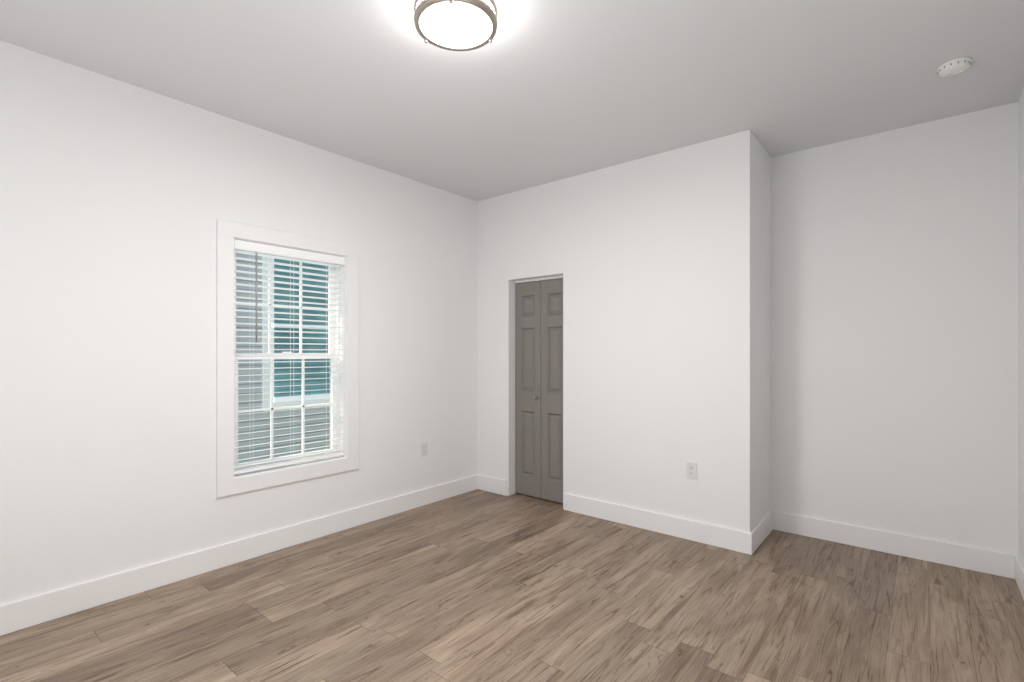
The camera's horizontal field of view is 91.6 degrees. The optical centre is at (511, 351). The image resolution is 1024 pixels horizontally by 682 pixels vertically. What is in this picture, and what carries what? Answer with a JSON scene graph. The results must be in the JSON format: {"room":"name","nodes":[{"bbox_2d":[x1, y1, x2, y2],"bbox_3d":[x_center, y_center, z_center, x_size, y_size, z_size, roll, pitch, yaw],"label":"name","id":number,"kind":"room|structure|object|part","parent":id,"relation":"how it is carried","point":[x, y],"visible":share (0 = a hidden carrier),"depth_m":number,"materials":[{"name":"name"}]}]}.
{"room":"empty bedroom","nodes":[
{"label":"empty bedroom","id":0,"kind":"room"},
{"bbox_2d":[0,40,476,604],"bbox_3d":[-1.645,-0.070,3.617,0.200,2.900,5.370,0,0,40],"label":"wall","id":1,"kind":"structure","parent":0,"point":[118,198],"depth_m":2.93,"materials":[{"name":"white paint"}]},
{"bbox_2d":[0,475,475,635],"bbox_3d":[-1.760,1.308,3.304,0.019,0.145,4.460,0,0,39],"label":"baseboard","id":2,"kind":"structure","parent":1,"relation":"attached to","point":[35,610],"depth_m":3.07,"materials":[{"name":"white paint"}]},
{"bbox_2d":[217,219,358,497],"bbox_3d":[-1.626,0.040,3.625,0.219,1.772,1.027,0,0,40],"label":"window","id":3,"kind":"structure","parent":1,"relation":"in","point":[280,362],"depth_m":3.57,"materials":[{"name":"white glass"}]},
{"bbox_3d":[-1.650,0.040,3.644,0.078,1.560,0.815,0,0,40],"label":"window sash","id":4,"kind":"part","parent":3,"relation":"part of","materials":[{"name":"white plastic"}]},
{"bbox_2d":[234,239,344,473],"bbox_3d":[-1.584,0.033,3.590,0.060,1.542,0.807,0,0,40],"label":"window blind","id":5,"kind":"object","parent":3,"relation":"attached to","point":[269,249],"visible":0.75,"depth_m":3.55,"materials":[{"name":"white plastic"}]},
{"bbox_2d":[256,253,256,341],"bbox_3d":[-1.727,-0.375,3.362,0.016,0.621,0.011,0,0,40],"label":"blind wand","id":6,"kind":"object","parent":5,"relation":"hanging from","point":[256,297],"visible":1,"depth_m":3.36,"materials":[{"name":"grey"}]},
{"bbox_2d":[421,443,426,456],"bbox_3d":[-0.791,0.880,4.488,0.010,0.117,0.072,0,0,40],"label":"outlet","id":7,"kind":"object","parent":1,"relation":"attached to","point":[423,449],"visible":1,"depth_m":4.48,"materials":[{"name":"white plastic"}]},
{"bbox_2d":[0,489,1023,681],"bbox_3d":[-0.078,1.430,2.326,4.260,0.100,5.370,0,0,40],"label":"floor","id":8,"kind":"structure","parent":0,"point":[477,585],"depth_m":2.62,"materials":[{"name":"brown wood"}]},
{"bbox_2d":[0,0,1023,201],"bbox_3d":[-0.078,-1.570,2.326,4.260,0.100,5.370,0,0,40],"label":"ceiling","id":9,"kind":"structure","parent":0,"point":[536,93],"depth_m":2.69,"materials":[{"name":"white paint"}]},
{"bbox_2d":[414,0,496,50],"bbox_3d":[-0.246,-1.463,2.186,0.364,0.114,0.364,0,0,40],"label":"flush-mount light","id":10,"kind":"object","parent":9,"relation":"attached to","point":[459,25],"visible":1,"depth_m":2.15,"materials":[{"name":"white glass"}]},
{"bbox_2d":[937,57,971,77],"bbox_3d":[2.339,-1.498,2.633,0.140,0.043,0.140,0,0,40],"label":"smoke detector","id":11,"kind":"object","parent":9,"relation":"attached to","point":[954,67],"visible":1,"depth_m":2.60,"materials":[{"name":"white plastic"}]},
{"bbox_2d":[477,130,770,532],"bbox_3d":[0.839,-0.070,4.460,2.560,2.900,0.630,0,0,40],"label":"wall","id":12,"kind":"structure","parent":0,"point":[662,260],"depth_m":3.84,"materials":[{"name":"white paint"}]},
{"bbox_2d":[476,474,506,495],"bbox_3d":[-0.189,1.308,4.895,0.360,0.145,0.026,0,0,39],"label":"baseboard","id":13,"kind":"structure","parent":12,"relation":"attached to","point":[490,484],"depth_m":4.89,"materials":[{"name":"white paint"}]},
{"bbox_2d":[515,281,540,497],"bbox_3d":[0.160,0.351,4.757,0.306,2.030,0.034,0,0,40],"label":"closet door leaf","id":14,"kind":"structure","parent":12,"relation":"in","point":[527,377],"depth_m":4.75,"materials":[{"name":"grey paint"}]},
{"bbox_2d":[507,271,564,508],"bbox_3d":[0.252,0.335,4.625,0.665,2.090,0.141,0,0,40],"label":"door frame","id":15,"kind":"structure","parent":12,"relation":"attached to","point":[512,282],"depth_m":4.78,"materials":[{"name":"white paint"}]},
{"bbox_2d":[541,278,562,502],"bbox_3d":[0.399,0.351,4.559,0.306,2.030,0.034,0,0,40],"label":"closet door leaf","id":16,"kind":"structure","parent":12,"relation":"in","point":[551,397],"depth_m":4.57,"materials":[{"name":"grey paint"}]},
{"bbox_2d":[564,493,755,554],"bbox_3d":[1.048,1.308,3.872,1.521,0.145,0.019,0,0,39],"label":"baseboard","id":17,"kind":"structure","parent":12,"relation":"attached to","point":[718,536],"depth_m":3.76,"materials":[{"name":"white paint"}]},
{"bbox_2d":[687,462,696,478],"bbox_3d":[1.318,0.870,3.651,0.072,0.117,0.010,0,0,40],"label":"outlet","id":18,"kind":"object","parent":12,"relation":"attached to","point":[691,470],"visible":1,"depth_m":3.65,"materials":[{"name":"white plastic"}]},
{"bbox_2d":[753,510,775,548],"bbox_3d":[1.829,1.308,3.637,0.016,0.145,0.600,0,0,39],"label":"baseboard","id":19,"kind":"structure","parent":12,"relation":"attached to","point":[764,528],"depth_m":3.68,"materials":[{"name":"white paint"}]},
{"bbox_2d":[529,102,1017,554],"bbox_3d":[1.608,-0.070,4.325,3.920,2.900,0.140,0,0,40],"label":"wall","id":20,"kind":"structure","parent":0,"point":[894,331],"depth_m":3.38,"materials":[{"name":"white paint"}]},
{"bbox_2d":[776,511,1011,577],"bbox_3d":[2.537,1.308,3.455,1.340,0.145,0.019,0,0,39],"label":"baseboard","id":21,"kind":"structure","parent":20,"relation":"attached to","point":[956,555],"depth_m":3.37,"materials":[{"name":"white paint"}]},
{"bbox_2d":[1018,88,1023,566],"bbox_3d":[1.511,-0.070,1.016,0.140,2.900,5.370,0,0,40],"label":"wall","id":22,"kind":"structure","parent":0,"point":[1021,328],"depth_m":2.93,"materials":[{"name":"white paint"}]},
{"bbox_2d":[1012,554,1023,599],"bbox_3d":[1.449,1.308,1.067,0.019,0.145,5.090,0,0,39],"label":"baseboard","id":23,"kind":"structure","parent":22,"relation":"attached to","point":[1017,567],"depth_m":2.91,"materials":[{"name":"white paint"}]},
{"bbox_3d":[-5.612,2.205,9.810,13.800,0.050,24.000,0,0,39],"label":"lawn","id":24,"kind":"structure","parent":0,"visible":0},
{"bbox_2d":[236,253,330,462],"bbox_3d":[-2.448,-0.720,7.202,0.200,5.800,16.000,0,0,40],"label":"house siding","id":25,"kind":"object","parent":24,"relation":"on","point":[260,397],"depth_m":6.18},
{"bbox_2d":[263,257,330,410],"bbox_3d":[-2.651,-0.340,6.799,0.100,2.160,1.480,0,0,40],"label":"window frame","id":26,"kind":"object","parent":25,"relation":"attached to","point":[287,403],"depth_m":6.33,"materials":[{"name":"white"}]},
{"bbox_2d":[274,258,330,396],"bbox_3d":[-2.689,-0.340,6.831,0.020,1.960,1.280,0,0,40],"label":"window","id":27,"kind":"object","parent":26,"relation":"in","point":[324,384],"depth_m":6.65,"materials":[{"name":"glass"}]}
]}

